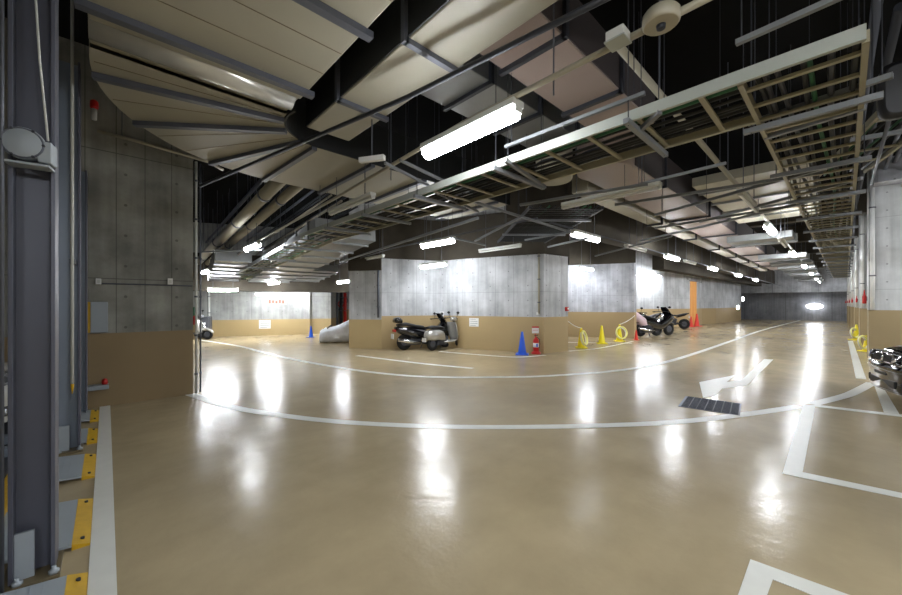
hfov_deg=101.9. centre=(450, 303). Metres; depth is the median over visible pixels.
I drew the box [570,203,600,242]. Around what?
lamp
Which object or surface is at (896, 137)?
pipe
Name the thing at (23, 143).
housing
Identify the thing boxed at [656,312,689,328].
motorcycle
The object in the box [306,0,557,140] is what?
air duct
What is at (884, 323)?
wall pillar
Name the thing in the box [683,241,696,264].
lamp
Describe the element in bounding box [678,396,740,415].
drain grate
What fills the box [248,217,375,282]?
air duct
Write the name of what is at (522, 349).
traffic cone
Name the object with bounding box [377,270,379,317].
pipe
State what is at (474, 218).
channel
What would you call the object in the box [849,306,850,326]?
wall pillar
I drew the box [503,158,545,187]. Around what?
channel
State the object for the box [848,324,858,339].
traffic cone
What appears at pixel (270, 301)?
sign
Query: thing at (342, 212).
pipe
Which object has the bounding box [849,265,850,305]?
pipe
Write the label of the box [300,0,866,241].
cable tray
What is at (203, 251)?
channel
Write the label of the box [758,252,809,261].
duct
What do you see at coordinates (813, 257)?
beam
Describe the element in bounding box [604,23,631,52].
junction box
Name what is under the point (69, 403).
post
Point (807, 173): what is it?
channel
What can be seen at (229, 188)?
lamp
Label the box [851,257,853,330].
wall pillar
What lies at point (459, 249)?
beam
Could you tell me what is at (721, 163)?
channel
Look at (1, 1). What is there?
conduit pipe
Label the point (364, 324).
wall
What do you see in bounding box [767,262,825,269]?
beam
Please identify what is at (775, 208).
channel
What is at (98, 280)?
box
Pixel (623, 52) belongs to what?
conduit
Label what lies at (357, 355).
floor marking
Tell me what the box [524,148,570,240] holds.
channel
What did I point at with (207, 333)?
motor scooter
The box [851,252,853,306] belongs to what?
pipe
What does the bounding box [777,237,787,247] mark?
lamp
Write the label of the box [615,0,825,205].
channel
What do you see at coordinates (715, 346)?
floor marking
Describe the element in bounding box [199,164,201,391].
pipe
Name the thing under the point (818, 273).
duct
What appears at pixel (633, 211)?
air duct
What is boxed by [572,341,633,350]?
floor marking
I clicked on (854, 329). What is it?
ring
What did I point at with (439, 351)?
floor marking
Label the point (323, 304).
pillar
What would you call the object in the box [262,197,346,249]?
pipe
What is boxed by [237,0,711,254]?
conduit
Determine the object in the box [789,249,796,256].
lamp
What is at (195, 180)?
pipe
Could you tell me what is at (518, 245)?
lamp
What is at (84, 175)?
post
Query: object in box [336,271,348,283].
lamp
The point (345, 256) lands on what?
wall
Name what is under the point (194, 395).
floor marking
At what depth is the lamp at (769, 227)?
8.71 m
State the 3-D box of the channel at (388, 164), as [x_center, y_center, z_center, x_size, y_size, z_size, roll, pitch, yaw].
[-0.473,-2.643,4.645,0.030,2.115,1.128,0,0,29]
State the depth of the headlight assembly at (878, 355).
5.75 m
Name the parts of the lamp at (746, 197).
hanger rod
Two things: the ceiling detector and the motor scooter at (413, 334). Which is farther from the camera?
the motor scooter at (413, 334)
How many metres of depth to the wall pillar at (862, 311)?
13.19 m
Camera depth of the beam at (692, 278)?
25.93 m
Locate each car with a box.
[4,361,7,422]
[867,345,901,395]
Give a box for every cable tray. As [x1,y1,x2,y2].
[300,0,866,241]
[737,0,883,277]
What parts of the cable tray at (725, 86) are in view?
rail, rail, rail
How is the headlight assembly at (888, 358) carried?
attached to the car at (885, 373)
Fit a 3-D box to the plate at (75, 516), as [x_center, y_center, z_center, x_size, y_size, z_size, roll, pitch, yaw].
[-2.696,1.456,2.351,0.555,0.087,0.720,0,0,-43]
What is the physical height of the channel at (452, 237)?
2.238 m
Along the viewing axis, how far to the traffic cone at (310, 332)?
16.43 m
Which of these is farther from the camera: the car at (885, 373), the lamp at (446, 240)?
the lamp at (446, 240)
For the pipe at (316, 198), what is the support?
on the pipe at (325, 195)
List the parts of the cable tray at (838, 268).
rail, rail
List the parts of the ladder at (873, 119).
rail, rail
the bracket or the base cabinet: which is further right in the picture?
the base cabinet
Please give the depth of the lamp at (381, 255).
11.76 m
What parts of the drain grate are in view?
grate panel, grate panel, grate panel, grate panel, grate panel, grate panel, grate panel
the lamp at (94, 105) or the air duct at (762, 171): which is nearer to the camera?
the lamp at (94, 105)
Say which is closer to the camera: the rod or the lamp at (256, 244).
the rod
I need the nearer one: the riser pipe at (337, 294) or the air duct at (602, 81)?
the air duct at (602, 81)
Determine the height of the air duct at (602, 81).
0.495 m
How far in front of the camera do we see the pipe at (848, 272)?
27.77 m
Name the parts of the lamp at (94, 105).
stem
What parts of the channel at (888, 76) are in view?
threaded rod, threaded rod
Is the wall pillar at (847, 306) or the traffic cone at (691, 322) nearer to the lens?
the traffic cone at (691, 322)
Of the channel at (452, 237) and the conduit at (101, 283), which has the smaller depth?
the conduit at (101, 283)
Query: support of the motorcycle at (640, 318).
on the floor
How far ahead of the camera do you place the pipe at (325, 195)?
11.44 m
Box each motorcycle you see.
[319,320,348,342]
[636,307,662,336]
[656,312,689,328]
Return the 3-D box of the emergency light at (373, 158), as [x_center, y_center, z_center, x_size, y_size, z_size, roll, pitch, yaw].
[-0.899,-1.885,4.165,0.320,0.530,0.060,0,0,17]
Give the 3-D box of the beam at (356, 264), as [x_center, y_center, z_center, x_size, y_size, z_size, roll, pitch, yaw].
[-2.886,-2.010,12.362,1.254,1.780,0.362,0,0,12]
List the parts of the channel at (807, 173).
threaded rod, threaded rod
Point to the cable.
(36, 5)
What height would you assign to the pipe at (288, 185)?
0.589 m
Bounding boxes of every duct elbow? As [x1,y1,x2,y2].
[535,149,571,185]
[577,131,634,180]
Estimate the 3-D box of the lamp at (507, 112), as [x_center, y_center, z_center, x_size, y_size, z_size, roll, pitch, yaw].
[0.139,-1.582,3.398,0.151,0.157,1.200,0,0,-43]
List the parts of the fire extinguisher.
sign plate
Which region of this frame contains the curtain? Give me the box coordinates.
[689,280,696,324]
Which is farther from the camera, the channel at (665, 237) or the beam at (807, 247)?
the beam at (807, 247)
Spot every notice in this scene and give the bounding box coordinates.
[259,320,270,328]
[469,318,478,326]
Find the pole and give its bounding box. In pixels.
[69,0,76,393]
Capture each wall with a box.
[4,17,192,408]
[193,222,310,336]
[341,254,348,320]
[349,198,380,348]
[381,205,567,353]
[568,234,635,338]
[636,251,689,326]
[697,282,701,324]
[699,278,740,323]
[741,292,846,321]
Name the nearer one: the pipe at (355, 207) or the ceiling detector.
the ceiling detector
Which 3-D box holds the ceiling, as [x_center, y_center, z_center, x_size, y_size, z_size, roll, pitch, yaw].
[13.645,-3.800,30.005,79.000,0.200,43.000,0,0,-43]
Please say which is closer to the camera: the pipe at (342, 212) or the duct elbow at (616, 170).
the duct elbow at (616, 170)
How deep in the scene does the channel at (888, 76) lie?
2.53 m
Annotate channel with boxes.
[199,166,261,252]
[339,217,478,262]
[384,101,434,185]
[399,141,472,194]
[435,193,478,212]
[449,150,485,245]
[454,184,568,231]
[474,215,523,241]
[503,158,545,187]
[504,0,645,148]
[520,12,647,205]
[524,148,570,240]
[547,237,588,247]
[594,149,672,256]
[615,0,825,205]
[639,0,661,131]
[639,199,824,241]
[640,35,725,182]
[654,1,860,215]
[655,205,799,228]
[699,3,862,222]
[735,0,841,45]
[750,0,893,125]
[763,0,866,139]
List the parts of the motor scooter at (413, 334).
seat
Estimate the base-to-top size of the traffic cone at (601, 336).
0.680 m
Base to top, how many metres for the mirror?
2.366 m
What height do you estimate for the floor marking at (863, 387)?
0.001 m
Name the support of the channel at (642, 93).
hanging from the ceiling
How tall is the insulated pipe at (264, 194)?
2.126 m
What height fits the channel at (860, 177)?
2.218 m
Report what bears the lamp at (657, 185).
hanging from the ceiling
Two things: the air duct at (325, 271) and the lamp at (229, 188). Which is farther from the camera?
the air duct at (325, 271)
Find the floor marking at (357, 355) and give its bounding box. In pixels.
[357,355,472,368]
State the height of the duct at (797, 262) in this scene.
0.165 m
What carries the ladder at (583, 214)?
hanging from the ceiling
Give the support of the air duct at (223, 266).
on the channel
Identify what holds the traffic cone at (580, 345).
on the floor
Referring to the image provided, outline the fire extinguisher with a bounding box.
[531,326,540,353]
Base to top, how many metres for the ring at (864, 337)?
0.447 m
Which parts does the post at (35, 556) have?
gusset plate, plate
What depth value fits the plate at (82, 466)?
3.28 m
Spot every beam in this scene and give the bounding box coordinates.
[193,252,348,292]
[348,217,380,270]
[381,212,568,260]
[506,162,774,283]
[568,240,635,264]
[652,255,761,285]
[687,275,700,281]
[741,268,846,292]
[746,189,866,227]
[754,219,858,244]
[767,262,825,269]
[771,238,853,253]
[791,253,847,261]
[873,154,901,186]
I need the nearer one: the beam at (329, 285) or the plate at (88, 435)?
the plate at (88, 435)
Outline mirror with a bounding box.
[876,60,901,120]
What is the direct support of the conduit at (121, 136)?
attached to the wall at (140, 196)
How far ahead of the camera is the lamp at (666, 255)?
11.46 m
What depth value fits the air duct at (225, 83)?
3.45 m
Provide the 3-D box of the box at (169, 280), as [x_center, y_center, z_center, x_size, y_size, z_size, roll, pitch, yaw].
[-4.507,-0.362,5.874,0.066,0.097,0.040,0,0,-43]
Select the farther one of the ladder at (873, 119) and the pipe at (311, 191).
the pipe at (311, 191)
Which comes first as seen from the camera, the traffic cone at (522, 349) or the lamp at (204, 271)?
the traffic cone at (522, 349)
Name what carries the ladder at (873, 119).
hanging from the ceiling
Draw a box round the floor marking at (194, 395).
[186,393,801,428]
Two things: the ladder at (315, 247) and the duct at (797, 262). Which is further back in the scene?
the duct at (797, 262)
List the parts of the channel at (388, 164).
threaded rod, threaded rod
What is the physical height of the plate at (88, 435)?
0.087 m
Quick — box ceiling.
[4,0,901,229]
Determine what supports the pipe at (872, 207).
attached to the wall pillar at (884, 323)
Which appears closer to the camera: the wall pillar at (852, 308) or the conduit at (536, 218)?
the conduit at (536, 218)
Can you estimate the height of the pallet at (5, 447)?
0.170 m
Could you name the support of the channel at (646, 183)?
hanging from the ceiling
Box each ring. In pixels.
[580,330,587,345]
[615,326,627,338]
[850,328,858,337]
[857,335,866,348]
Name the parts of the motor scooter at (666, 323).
seat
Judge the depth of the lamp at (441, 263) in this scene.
11.09 m
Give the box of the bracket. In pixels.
[88,378,108,390]
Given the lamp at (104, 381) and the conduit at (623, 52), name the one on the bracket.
the lamp at (104, 381)
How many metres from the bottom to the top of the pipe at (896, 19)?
0.079 m
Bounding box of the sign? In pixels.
[267,298,286,304]
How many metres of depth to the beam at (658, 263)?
20.39 m
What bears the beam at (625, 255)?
attached to the wall at (605, 296)
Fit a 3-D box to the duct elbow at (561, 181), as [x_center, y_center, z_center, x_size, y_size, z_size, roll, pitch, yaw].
[1.626,-2.825,5.787,0.588,1.750,0.588,0,0,-43]
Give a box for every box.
[88,302,107,332]
[96,278,100,284]
[167,278,172,284]
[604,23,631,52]
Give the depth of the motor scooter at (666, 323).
17.07 m
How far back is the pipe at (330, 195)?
10.28 m
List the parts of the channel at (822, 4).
threaded rod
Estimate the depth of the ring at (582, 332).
12.36 m
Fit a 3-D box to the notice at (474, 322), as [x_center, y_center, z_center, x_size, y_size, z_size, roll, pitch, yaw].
[0.758,0.607,12.127,0.336,0.282,0.014,0,0,27]
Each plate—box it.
[0,572,87,594]
[4,498,92,563]
[59,454,95,480]
[81,410,98,422]
[81,428,97,444]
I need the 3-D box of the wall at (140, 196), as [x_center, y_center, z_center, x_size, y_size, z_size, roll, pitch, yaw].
[-6.605,-1.100,5.450,4.250,5.200,2.210,0,0,-43]
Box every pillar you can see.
[311,292,335,333]
[847,306,848,323]
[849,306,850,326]
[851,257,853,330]
[854,237,858,329]
[859,215,866,344]
[867,168,901,358]
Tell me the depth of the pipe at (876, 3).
4.07 m
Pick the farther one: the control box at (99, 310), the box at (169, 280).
the box at (169, 280)
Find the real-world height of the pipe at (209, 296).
2.200 m
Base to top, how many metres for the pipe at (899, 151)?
0.087 m
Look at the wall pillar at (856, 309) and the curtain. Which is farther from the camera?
the curtain
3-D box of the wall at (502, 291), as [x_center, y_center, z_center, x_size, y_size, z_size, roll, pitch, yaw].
[1.301,-1.100,14.193,5.982,5.200,5.722,0,0,15]
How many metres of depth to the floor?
3.20 m
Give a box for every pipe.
[0,0,3,593]
[194,161,197,392]
[197,172,285,264]
[198,0,609,186]
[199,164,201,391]
[205,175,302,264]
[205,178,262,242]
[208,291,210,315]
[246,190,315,241]
[248,194,331,251]
[255,200,342,254]
[257,185,289,214]
[257,193,324,239]
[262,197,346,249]
[269,193,329,233]
[330,208,350,219]
[332,206,357,219]
[336,293,338,325]
[338,293,342,324]
[342,293,347,322]
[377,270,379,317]
[537,254,539,313]
[846,0,883,225]
[846,2,901,241]
[847,272,848,305]
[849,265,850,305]
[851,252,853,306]
[854,238,858,306]
[859,215,864,307]
[866,121,901,216]
[868,173,875,309]
[892,147,901,163]
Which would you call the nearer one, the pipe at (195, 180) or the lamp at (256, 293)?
the pipe at (195, 180)
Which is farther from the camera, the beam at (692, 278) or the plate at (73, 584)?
the beam at (692, 278)
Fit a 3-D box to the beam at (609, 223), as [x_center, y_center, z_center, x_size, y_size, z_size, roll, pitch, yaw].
[15.761,-2.425,21.045,39.202,1.150,0.500,0,0,-43]
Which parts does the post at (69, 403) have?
gusset plate, plate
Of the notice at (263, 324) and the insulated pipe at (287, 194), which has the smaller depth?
the insulated pipe at (287, 194)
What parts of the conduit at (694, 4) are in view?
hanger rod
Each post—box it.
[4,0,64,592]
[59,60,83,455]
[81,170,89,412]
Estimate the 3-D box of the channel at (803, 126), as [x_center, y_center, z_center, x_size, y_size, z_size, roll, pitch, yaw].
[2.954,-2.581,3.006,0.036,2.238,0.609,0,0,-33]
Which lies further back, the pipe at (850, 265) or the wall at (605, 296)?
the pipe at (850, 265)
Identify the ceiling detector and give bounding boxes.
[642,0,680,35]
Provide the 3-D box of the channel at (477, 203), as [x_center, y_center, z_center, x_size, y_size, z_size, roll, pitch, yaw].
[1.284,-2.601,6.439,0.036,2.198,3.559,0,0,44]
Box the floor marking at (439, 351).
[439,351,544,356]
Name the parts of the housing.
arm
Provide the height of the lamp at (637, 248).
2.248 m
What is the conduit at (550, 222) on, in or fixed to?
hanging from the ceiling
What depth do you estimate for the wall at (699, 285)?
26.45 m
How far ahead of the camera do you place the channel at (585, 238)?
7.70 m
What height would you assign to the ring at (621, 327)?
0.526 m
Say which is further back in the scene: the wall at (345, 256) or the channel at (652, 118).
the wall at (345, 256)
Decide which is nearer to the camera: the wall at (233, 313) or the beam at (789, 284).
the wall at (233, 313)
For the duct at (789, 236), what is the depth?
10.21 m
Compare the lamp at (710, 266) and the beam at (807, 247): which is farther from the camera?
the beam at (807, 247)
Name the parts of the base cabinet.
door panel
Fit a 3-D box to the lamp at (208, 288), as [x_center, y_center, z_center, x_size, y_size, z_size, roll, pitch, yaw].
[-9.120,-2.102,14.640,1.200,3.197,0.130,0,0,0]
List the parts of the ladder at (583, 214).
rail, rail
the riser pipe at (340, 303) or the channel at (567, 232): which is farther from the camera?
the riser pipe at (340, 303)
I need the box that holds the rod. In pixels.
[870,121,890,185]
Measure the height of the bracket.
0.143 m
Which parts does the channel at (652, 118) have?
threaded rod, threaded rod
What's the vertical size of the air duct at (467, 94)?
0.495 m
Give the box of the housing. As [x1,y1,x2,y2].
[0,126,56,172]
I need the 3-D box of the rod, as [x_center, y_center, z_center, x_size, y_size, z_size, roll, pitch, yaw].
[5.069,-1.691,4.350,4.910,0.548,0.028,0,0,-42]
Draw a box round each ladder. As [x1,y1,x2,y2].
[234,235,332,279]
[497,148,603,242]
[819,0,901,175]
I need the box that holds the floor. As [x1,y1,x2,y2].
[4,319,901,594]
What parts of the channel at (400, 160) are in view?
threaded rod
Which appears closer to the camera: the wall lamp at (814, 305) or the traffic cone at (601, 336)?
the traffic cone at (601, 336)
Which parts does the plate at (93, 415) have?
checker plate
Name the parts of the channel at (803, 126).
threaded rod, threaded rod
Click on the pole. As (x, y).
(72, 261)
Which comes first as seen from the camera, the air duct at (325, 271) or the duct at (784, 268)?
the air duct at (325, 271)
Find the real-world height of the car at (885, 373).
1.546 m
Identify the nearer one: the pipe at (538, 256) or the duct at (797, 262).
the pipe at (538, 256)
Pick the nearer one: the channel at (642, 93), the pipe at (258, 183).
the channel at (642, 93)
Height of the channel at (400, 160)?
2.065 m
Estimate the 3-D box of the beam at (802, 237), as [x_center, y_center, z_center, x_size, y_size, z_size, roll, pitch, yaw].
[14.822,-3.050,16.351,0.400,0.700,4.700,0,0,-43]
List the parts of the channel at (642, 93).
threaded rod, threaded rod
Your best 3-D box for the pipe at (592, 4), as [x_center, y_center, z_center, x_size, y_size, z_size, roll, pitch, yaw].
[-1.223,-1.850,3.850,6.259,0.144,0.187,0,0,35]
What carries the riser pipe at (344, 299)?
on the floor
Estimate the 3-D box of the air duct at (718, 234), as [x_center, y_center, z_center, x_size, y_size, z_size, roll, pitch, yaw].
[11.317,-2.353,14.130,24.150,0.595,0.890,0,0,-43]
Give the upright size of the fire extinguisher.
0.820 m
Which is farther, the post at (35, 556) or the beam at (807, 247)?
the beam at (807, 247)
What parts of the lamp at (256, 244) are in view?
hanger rod, hanger rod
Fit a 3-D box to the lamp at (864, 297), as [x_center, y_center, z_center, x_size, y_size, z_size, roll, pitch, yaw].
[11.127,-0.198,9.845,0.082,0.375,0.093,0,0,-43]
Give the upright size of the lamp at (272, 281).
2.877 m
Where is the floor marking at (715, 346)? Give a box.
[201,320,800,377]
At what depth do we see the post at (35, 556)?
2.03 m
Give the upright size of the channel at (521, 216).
2.218 m
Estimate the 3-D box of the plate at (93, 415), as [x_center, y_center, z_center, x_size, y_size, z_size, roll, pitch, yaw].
[-4.917,1.456,4.710,0.555,0.087,0.600,0,0,-43]
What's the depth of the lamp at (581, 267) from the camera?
15.50 m
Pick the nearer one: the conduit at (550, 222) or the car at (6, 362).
the car at (6, 362)
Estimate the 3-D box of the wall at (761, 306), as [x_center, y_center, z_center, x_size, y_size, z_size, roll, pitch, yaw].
[30.598,-1.100,34.973,0.500,5.200,15.000,0,0,-43]
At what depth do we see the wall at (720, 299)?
28.88 m
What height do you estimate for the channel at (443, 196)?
2.218 m
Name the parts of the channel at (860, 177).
threaded rod, threaded rod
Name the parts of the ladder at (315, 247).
rail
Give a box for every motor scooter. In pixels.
[193,310,213,338]
[391,312,448,349]
[422,311,458,349]
[636,306,674,336]
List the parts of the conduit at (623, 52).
hanger rod, hanger rod, hanger rod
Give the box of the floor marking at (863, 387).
[807,382,873,404]
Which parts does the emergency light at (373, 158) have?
rod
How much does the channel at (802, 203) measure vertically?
2.238 m
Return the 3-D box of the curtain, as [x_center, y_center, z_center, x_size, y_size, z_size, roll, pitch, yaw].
[16.786,-0.065,25.372,1.488,3.090,0.120,0,0,-40]
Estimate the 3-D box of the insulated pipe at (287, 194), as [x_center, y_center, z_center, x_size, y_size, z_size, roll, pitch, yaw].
[-6.642,-2.626,11.326,0.224,2.147,11.216,0,0,-42]
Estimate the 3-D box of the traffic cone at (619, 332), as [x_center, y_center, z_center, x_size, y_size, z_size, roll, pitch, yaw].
[6.790,1.160,14.758,0.380,0.680,0.380,0,0,12]
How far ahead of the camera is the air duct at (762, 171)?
7.19 m
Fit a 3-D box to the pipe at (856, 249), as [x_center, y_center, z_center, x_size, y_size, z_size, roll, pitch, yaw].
[18.665,-1.625,16.850,0.128,3.550,0.135,0,0,-43]
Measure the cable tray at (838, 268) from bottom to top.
2.339 m
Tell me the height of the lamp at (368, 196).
2.198 m
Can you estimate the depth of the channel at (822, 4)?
2.00 m
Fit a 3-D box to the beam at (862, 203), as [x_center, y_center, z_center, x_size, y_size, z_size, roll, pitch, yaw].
[10.817,-3.050,12.582,0.400,0.700,4.700,0,0,-43]
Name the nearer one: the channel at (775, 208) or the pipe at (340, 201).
the channel at (775, 208)
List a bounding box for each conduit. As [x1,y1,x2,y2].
[97,111,223,170]
[101,283,192,285]
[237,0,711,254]
[336,217,537,265]
[549,148,782,286]
[617,35,816,265]
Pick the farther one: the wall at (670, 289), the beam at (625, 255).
the wall at (670, 289)
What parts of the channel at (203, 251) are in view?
threaded rod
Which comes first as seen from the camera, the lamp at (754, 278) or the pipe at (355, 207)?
the pipe at (355, 207)
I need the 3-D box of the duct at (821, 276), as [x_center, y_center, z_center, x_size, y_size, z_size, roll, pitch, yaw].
[25.271,-1.867,25.895,1.300,0.165,1.480,0,0,-43]
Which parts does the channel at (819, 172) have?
threaded rod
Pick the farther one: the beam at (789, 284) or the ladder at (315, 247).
the beam at (789, 284)
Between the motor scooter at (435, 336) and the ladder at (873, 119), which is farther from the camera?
the motor scooter at (435, 336)
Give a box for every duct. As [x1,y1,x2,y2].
[74,0,509,218]
[207,249,251,281]
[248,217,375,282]
[292,265,337,281]
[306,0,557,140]
[421,54,583,148]
[479,0,654,139]
[572,174,766,270]
[589,134,782,269]
[692,156,818,223]
[727,230,797,247]
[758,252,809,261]
[770,260,813,266]
[777,265,816,270]
[783,269,818,273]
[789,272,820,276]
[794,275,822,278]
[798,278,824,281]
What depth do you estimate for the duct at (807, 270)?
20.86 m
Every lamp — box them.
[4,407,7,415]
[90,99,98,120]
[101,378,107,384]
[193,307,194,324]
[201,268,208,273]
[207,287,238,290]
[229,188,229,249]
[243,175,260,251]
[255,292,281,295]
[267,217,279,284]
[328,163,375,215]
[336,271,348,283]
[365,254,384,259]
[419,218,447,268]
[420,96,523,159]
[420,216,455,248]
[478,210,521,252]
[561,122,661,208]
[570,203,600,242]
[578,241,593,270]
[624,217,646,252]
[664,253,679,260]
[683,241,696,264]
[707,251,717,270]
[736,44,759,212]
[753,269,757,280]
[763,222,776,234]
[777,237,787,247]
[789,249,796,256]
[806,303,822,308]
[862,290,866,303]
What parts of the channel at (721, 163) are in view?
threaded rod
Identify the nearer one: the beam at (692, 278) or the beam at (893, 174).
the beam at (893, 174)
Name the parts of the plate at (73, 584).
checker plate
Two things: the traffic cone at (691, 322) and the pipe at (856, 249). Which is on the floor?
the traffic cone at (691, 322)
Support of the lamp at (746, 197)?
hanging from the ceiling
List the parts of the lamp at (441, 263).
hanger rod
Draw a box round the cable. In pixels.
[34,0,48,140]
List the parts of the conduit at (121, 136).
hanger rod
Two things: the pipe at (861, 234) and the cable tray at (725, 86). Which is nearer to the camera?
the cable tray at (725, 86)
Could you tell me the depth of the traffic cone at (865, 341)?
11.54 m
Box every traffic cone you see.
[307,326,312,337]
[515,332,528,355]
[575,328,587,348]
[596,326,607,343]
[613,324,625,341]
[689,316,694,326]
[693,314,699,325]
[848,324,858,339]
[857,335,866,351]
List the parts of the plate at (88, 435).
checker plate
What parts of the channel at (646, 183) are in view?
threaded rod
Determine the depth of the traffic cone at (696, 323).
24.66 m
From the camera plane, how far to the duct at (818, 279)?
28.44 m
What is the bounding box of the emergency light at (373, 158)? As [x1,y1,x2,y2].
[359,119,385,163]
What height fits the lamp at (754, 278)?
2.297 m

